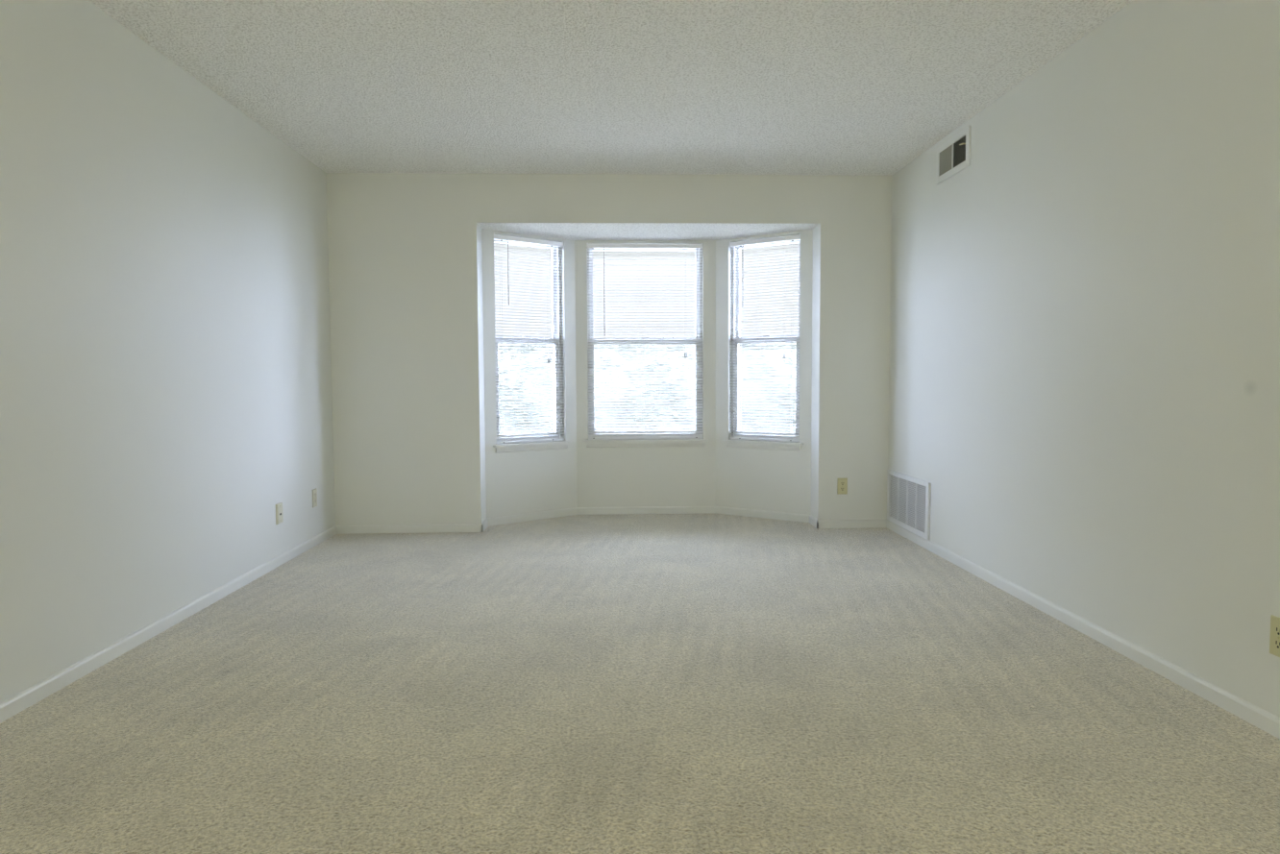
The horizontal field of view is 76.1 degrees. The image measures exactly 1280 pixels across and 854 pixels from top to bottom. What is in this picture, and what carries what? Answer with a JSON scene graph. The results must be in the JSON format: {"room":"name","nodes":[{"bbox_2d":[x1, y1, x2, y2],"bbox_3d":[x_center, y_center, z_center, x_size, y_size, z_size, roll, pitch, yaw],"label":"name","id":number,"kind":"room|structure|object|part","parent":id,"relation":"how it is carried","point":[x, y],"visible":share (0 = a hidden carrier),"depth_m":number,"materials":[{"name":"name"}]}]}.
{"room":"empty living room","nodes":[
{"label":"empty living room","id":0,"kind":"room"},
{"bbox_2d":[0,0,335,702],"bbox_3d":[-2.001,-0.207,0.672,0.150,2.450,9.805,0,3,-2],"label":"wall","id":1,"kind":"structure","parent":0,"point":[165,356],"depth_m":3.28,"materials":[{"name":"white paint"}]},
{"bbox_2d":[0,525,337,723],"bbox_3d":[-1.917,0.984,0.814,0.012,0.056,9.645,0,3,-2],"label":"baseboard","id":2,"kind":"structure","parent":1,"relation":"attached to","point":[10,707],"depth_m":3.25,"materials":[{"name":"white paint"}]},
{"bbox_2d":[275,502,283,524],"bbox_3d":[-2.053,0.493,4.662,0.014,0.116,0.072,0,3,-2],"label":"jack plate","id":3,"kind":"object","parent":1,"relation":"attached to","point":[279,506],"visible":1,"depth_m":4.64,"materials":[{"name":"beige plastic"}]},
{"bbox_2d":[312,488,317,507],"bbox_3d":[-2.076,0.453,5.223,0.008,0.114,0.070,0,3,-2],"label":"electrical outlet","id":4,"kind":"object","parent":1,"relation":"attached to","point":[314,491],"visible":1,"depth_m":5.21,"materials":[{"name":"beige plastic"}]},
{"bbox_2d":[481,228,577,518],"bbox_3d":[-0.840,-0.400,6.115,0.903,2.192,0.130,-3,4,-38],"label":"wall","id":5,"kind":"structure","parent":0,"point":[529,481],"depth_m":6.10,"materials":[{"name":"white paint"}]},
{"bbox_2d":[487,507,577,526],"bbox_3d":[-0.795,0.669,6.118,0.793,0.056,0.013,-3,4,-38],"label":"baseboard","id":6,"kind":"structure","parent":5,"relation":"attached to","point":[504,520],"depth_m":6.10,"materials":[{"name":"white paint"}]},
{"bbox_2d":[492,234,572,453],"bbox_3d":[-0.832,-0.610,6.082,0.659,1.572,0.174,-3,4,-38],"label":"window","id":7,"kind":"structure","parent":5,"relation":"in","point":[555,319],"depth_m":6.22,"materials":[{"name":"white plastic"}]},
{"bbox_3d":[-0.864,-1.002,6.098,0.547,0.747,0.022,-3,4,-38],"label":"sash","id":8,"kind":"part","parent":7,"relation":"part of","materials":[{"name":"white plastic"}]},
{"bbox_3d":[-0.846,-0.632,6.099,0.495,0.015,0.022,-3,4,-38],"label":"check rail","id":9,"kind":"part","parent":7,"relation":"part of","materials":[{"name":"white plastic"}]},
{"bbox_3d":[-0.844,-0.288,6.119,0.547,0.765,0.024,-3,4,-38],"label":"sash","id":10,"kind":"part","parent":7,"relation":"part of","materials":[{"name":"white plastic"}]},
{"bbox_2d":[493,233,564,443],"bbox_3d":[-0.816,-0.642,6.060,0.587,1.506,0.045,-3,4,-38],"label":"mini blind","id":11,"kind":"object","parent":7,"relation":"attached to","point":[496,236],"visible":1,"depth_m":6.06,"materials":[{"name":"white plastic"}]},
{"bbox_3d":[-1.000,-0.615,5.921,0.001,1.462,0.028,-3,4,-38],"label":"ladder cord","id":12,"kind":"part","parent":11,"relation":"part of","materials":[{"name":"white fabric"}]},
{"bbox_3d":[-0.822,-1.370,6.021,0.583,0.028,0.030,-3,4,-38],"label":"head rail","id":13,"kind":"part","parent":11,"relation":"part of","materials":[{"name":"white plastic"}]},
{"bbox_3d":[-0.815,0.104,6.107,0.583,0.010,0.022,-3,4,-38],"label":"rail","id":14,"kind":"part","parent":11,"relation":"part of","materials":[{"name":"white plastic"}]},
{"bbox_3d":[-0.689,-0.947,6.128,0.013,0.866,0.004,-3,4,-38],"label":"lift cord","id":15,"kind":"part","parent":11,"relation":"part of","materials":[{"name":"white fabric"}]},
{"bbox_3d":[-0.671,-0.632,6.181,0.001,1.462,0.028,-3,4,-38],"label":"ladder cord","id":16,"kind":"part","parent":11,"relation":"part of","materials":[{"name":"white fabric"}]},
{"bbox_3d":[-0.802,0.126,6.092,0.659,0.017,0.090,-3,4,-38],"label":"sill","id":17,"kind":"part","parent":7,"relation":"part of","materials":[{"name":"white paint"}]},
{"bbox_2d":[326,172,892,525],"bbox_3d":[-0.183,-0.505,5.731,4.139,2.440,0.218,0,3,-2],"label":"wall","id":18,"kind":"structure","parent":0,"point":[406,251],"depth_m":5.59,"materials":[{"name":"white paint"}]},
{"bbox_2d":[336,523,483,534],"bbox_3d":[-1.589,0.701,5.637,1.006,0.056,0.012,0,3,-2],"label":"baseboard","id":19,"kind":"structure","parent":18,"relation":"attached to","point":[462,528],"depth_m":5.63,"materials":[{"name":"white paint"}]},
{"bbox_2d":[481,518,488,532],"bbox_3d":[-1.095,0.692,5.763,0.012,0.056,0.230,0,3,-2],"label":"baseboard","id":20,"kind":"structure","parent":18,"relation":"attached to","point":[485,522],"depth_m":5.74,"materials":[{"name":"white paint"}]},
{"bbox_2d":[809,515,818,528],"bbox_3d":[1.241,0.676,5.844,0.012,0.056,0.230,0,3,-2],"label":"baseboard","id":21,"kind":"structure","parent":18,"relation":"attached to","point":[812,520],"depth_m":5.83,"materials":[{"name":"white paint"}]},
{"bbox_2d":[836,478,847,494],"bbox_3d":[1.418,0.414,5.728,0.070,0.114,0.008,0,3,-2],"label":"electrical outlet","id":22,"kind":"object","parent":18,"relation":"attached to","point":[842,484],"visible":1,"depth_m":5.73,"materials":[{"name":"beige plastic"}]},
{"bbox_2d":[816,519,886,528],"bbox_3d":[1.492,0.681,5.744,0.505,0.056,0.012,0,3,-2],"label":"baseboard","id":23,"kind":"structure","parent":18,"relation":"attached to","point":[825,524],"depth_m":5.74,"materials":[{"name":"white paint"}]},
{"bbox_2d":[88,0,1132,175],"bbox_3d":[-0.017,-1.499,0.771,4.139,0.120,10.013,0,3,-2],"label":"ceiling","id":24,"kind":"structure","parent":0,"point":[437,86],"depth_m":3.72,"materials":[{"name":"white paint"}]},
{"bbox_2d":[0,513,1279,853],"bbox_3d":[-0.015,1.041,1.198,4.139,0.120,10.570,0,3,-2],"label":"floor","id":25,"kind":"structure","parent":0,"point":[706,683],"depth_m":2.54,"materials":[{"name":"carpet"}]},
{"bbox_2d":[574,240,715,507],"bbox_3d":[0.045,-0.420,6.390,1.201,2.192,0.130,0,3,-2],"label":"wall","id":26,"kind":"structure","parent":0,"point":[650,476],"depth_m":6.36,"materials":[{"name":"white paint"}]},
{"bbox_2d":[583,244,708,447],"bbox_3d":[0.040,-0.630,6.356,0.962,1.572,0.174,0,3,-2],"label":"window","id":27,"kind":"structure","parent":26,"relation":"in","point":[647,442],"depth_m":6.37,"materials":[{"name":"white plastic"}]},
{"bbox_2d":[587,243,702,439],"bbox_3d":[0.041,-0.662,6.328,0.890,1.506,0.045,0,3,-2],"label":"mini blind","id":28,"kind":"object","parent":27,"relation":"attached to","point":[592,247],"visible":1,"depth_m":6.32,"materials":[{"name":"white plastic"}]},
{"bbox_3d":[-0.361,-0.641,6.320,0.001,1.462,0.028,0,3,-2],"label":"ladder cord","id":29,"kind":"part","parent":28,"relation":"part of","materials":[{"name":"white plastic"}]},
{"bbox_3d":[0.037,-1.390,6.289,0.886,0.028,0.030,0,3,-2],"label":"head rail","id":30,"kind":"part","parent":28,"relation":"part of","materials":[{"name":"white plastic"}]},
{"bbox_3d":[0.044,0.084,6.376,0.886,0.010,0.022,0,3,-2],"label":"rail","id":31,"kind":"part","parent":28,"relation":"part of","materials":[{"name":"white plastic"}]},
{"bbox_3d":[0.438,-0.647,6.348,0.001,1.462,0.028,0,3,-2],"label":"ladder cord","id":32,"kind":"part","parent":28,"relation":"part of","materials":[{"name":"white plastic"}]},
{"bbox_3d":[0.036,-1.023,6.383,0.850,0.747,0.022,0,3,-2],"label":"sash","id":33,"kind":"part","parent":27,"relation":"part of","materials":[{"name":"white plastic"}]},
{"bbox_3d":[0.040,-0.309,6.397,0.850,0.765,0.024,0,3,-2],"label":"sash","id":34,"kind":"part","parent":27,"relation":"part of","materials":[{"name":"white plastic"}]},
{"bbox_3d":[0.039,-0.652,6.377,0.798,0.015,0.022,0,3,-2],"label":"check rail","id":35,"kind":"part","parent":27,"relation":"part of","materials":[{"name":"white plastic"}]},
{"bbox_3d":[0.045,0.106,6.356,0.962,0.017,0.090,0,3,-2],"label":"sill","id":36,"kind":"part","parent":27,"relation":"part of","materials":[{"name":"white paint"}]},
{"bbox_3d":[0.036,-1.025,6.383,0.802,0.687,0.004,0,3,-2],"label":"glass pane","id":37,"kind":"part","parent":27,"relation":"part of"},
{"bbox_2d":[577,506,714,515],"bbox_3d":[0.052,0.650,6.381,1.081,0.056,0.012,0,3,-2],"label":"baseboard","id":38,"kind":"structure","parent":26,"relation":"attached to","point":[644,509],"depth_m":6.38,"materials":[{"name":"white paint"}]},
{"bbox_2d":[476,222,819,240],"bbox_3d":[0.052,-1.464,5.989,2.589,0.100,0.823,0,3,-2],"label":"ceiling","id":39,"kind":"structure","parent":0,"point":[565,231],"depth_m":5.82,"materials":[{"name":"white paint"}]},
{"bbox_2d":[715,229,812,515],"bbox_3d":[0.947,-0.412,6.177,0.904,2.192,0.130,2,4,34],"label":"wall","id":40,"kind":"structure","parent":0,"point":[775,480],"depth_m":6.17,"materials":[{"name":"white paint"}]},
{"bbox_2d":[721,234,803,450],"bbox_3d":[0.944,-0.622,6.140,0.651,1.572,0.174,2,4,34],"label":"window","id":41,"kind":"structure","parent":40,"relation":"in","point":[735,305],"depth_m":6.24,"materials":[{"name":"white plastic"}]},
{"bbox_3d":[0.923,0.115,6.148,0.651,0.017,0.090,2,4,34],"label":"sill","id":42,"kind":"part","parent":41,"relation":"part of","materials":[{"name":"white paint"}]},
{"bbox_2d":[729,233,800,442],"bbox_3d":[0.929,-0.654,6.117,0.579,1.506,0.045,2,4,34],"label":"mini blind","id":43,"kind":"object","parent":41,"relation":"attached to","point":[793,237],"visible":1,"depth_m":6.11,"materials":[{"name":"white plastic"}]},
{"bbox_3d":[0.768,-0.641,6.234,0.001,1.462,0.028,2,4,34],"label":"ladder cord","id":44,"kind":"part","parent":43,"relation":"part of","materials":[{"name":"white fabric"}]},
{"bbox_3d":[0.928,-1.382,6.078,0.575,0.028,0.030,2,4,34],"label":"head rail","id":45,"kind":"part","parent":43,"relation":"part of","materials":[{"name":"white plastic"}]},
{"bbox_3d":[0.935,0.093,6.164,0.575,0.010,0.022,2,4,34],"label":"rail","id":46,"kind":"part","parent":43,"relation":"part of","materials":[{"name":"white plastic"}]},
{"bbox_3d":[1.060,-0.959,5.993,0.013,0.842,0.004,2,4,34],"label":"lift cord","id":47,"kind":"part","parent":43,"relation":"part of","materials":[{"name":"white fabric"}]},
{"bbox_3d":[1.115,-0.629,5.997,0.001,1.462,0.028,2,4,34],"label":"ladder cord","id":48,"kind":"part","parent":43,"relation":"part of","materials":[{"name":"white fabric"}]},
{"bbox_3d":[0.958,-0.300,6.178,0.539,0.765,0.024,2,4,34],"label":"sash","id":49,"kind":"part","parent":41,"relation":"part of","materials":[{"name":"white plastic"}]},
{"bbox_3d":[0.957,-0.643,6.158,0.487,0.015,0.022,2,4,34],"label":"check rail","id":50,"kind":"part","parent":41,"relation":"part of","materials":[{"name":"white plastic"}]},
{"bbox_3d":[0.970,-1.014,6.159,0.539,0.747,0.022,2,4,34],"label":"sash","id":51,"kind":"part","parent":41,"relation":"part of","materials":[{"name":"white plastic"}]},
{"bbox_2d":[714,506,810,522],"bbox_3d":[0.916,0.658,6.178,0.794,0.056,0.013,2,4,34],"label":"baseboard","id":52,"kind":"structure","parent":40,"relation":"attached to","point":[783,516],"depth_m":6.17,"materials":[{"name":"white paint"}]},
{"bbox_2d":[888,0,1279,717],"bbox_3d":[1.986,-0.233,0.811,0.150,2.450,9.805,0,3,-2],"label":"wall","id":53,"kind":"structure","parent":0,"point":[1085,330],"depth_m":3.12,"materials":[{"name":"paint"}]},
{"bbox_2d":[886,469,930,540],"bbox_3d":[1.749,0.495,5.359,0.016,0.354,0.737,0,3,-2],"label":"air vent","id":54,"kind":"object","parent":53,"relation":"in","point":[908,498],"visible":1,"depth_m":5.31,"materials":[{"name":"white metal"}]},
{"bbox_2d":[935,125,970,185],"bbox_3d":[1.755,-1.526,4.617,0.029,0.212,0.444,0,3,-2],"label":"air vent","id":55,"kind":"object","parent":53,"relation":"in","point":[953,156],"visible":1,"depth_m":4.60,"materials":[{"name":"white metal"}]},
{"bbox_2d":[886,519,1279,738],"bbox_3d":[1.907,0.959,0.947,0.012,0.056,9.645,0,3,-2],"label":"baseboard","id":56,"kind":"structure","parent":53,"relation":"attached to","point":[1261,719],"depth_m":3.09,"materials":[{"name":"white paint"}]},
{"bbox_2d":[1269,615,1279,657],"bbox_3d":[1.857,0.613,2.376,0.008,0.114,0.070,0,3,-2],"label":"electrical outlet","id":57,"kind":"object","parent":53,"relation":"attached to","point":[1274,639],"visible":1,"depth_m":2.39,"materials":[{"name":"beige plastic"}]},
{"bbox_2d":[1273,639,1279,650],"bbox_3d":[1.855,0.632,2.377,0.003,0.031,0.033,0,3,-2],"label":"receptacle","id":58,"kind":"object","parent":57,"relation":"attached to","point":[1276,642],"depth_m":2.38,"materials":[{"name":"beige plastic"}]},
{"bbox_2d":[1274,625,1279,637],"bbox_3d":[1.855,0.593,2.375,0.003,0.031,0.033,0,3,-2],"label":"receptacle","id":59,"kind":"object","parent":57,"relation":"attached to","point":[1276,627],"depth_m":2.38,"materials":[{"name":"beige plastic"}]},
{"label":"outside","id":60,"kind":"structure","parent":0,"visible":0},
{"bbox_3d":[-1.339,-0.624,38.305,80.000,0.200,63.400,0,3,-2],"label":"ground","id":61,"kind":"structure","parent":60,"visible":0},
{"bbox_2d":[497,337,796,435],"bbox_3d":[0.347,-0.740,18.494,26.214,2.613,1.258,0,3,-2],"label":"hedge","id":62,"kind":"object","parent":61,"relation":"on","point":[522,353],"visible":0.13,"depth_m":17.99,"materials":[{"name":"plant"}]}
]}

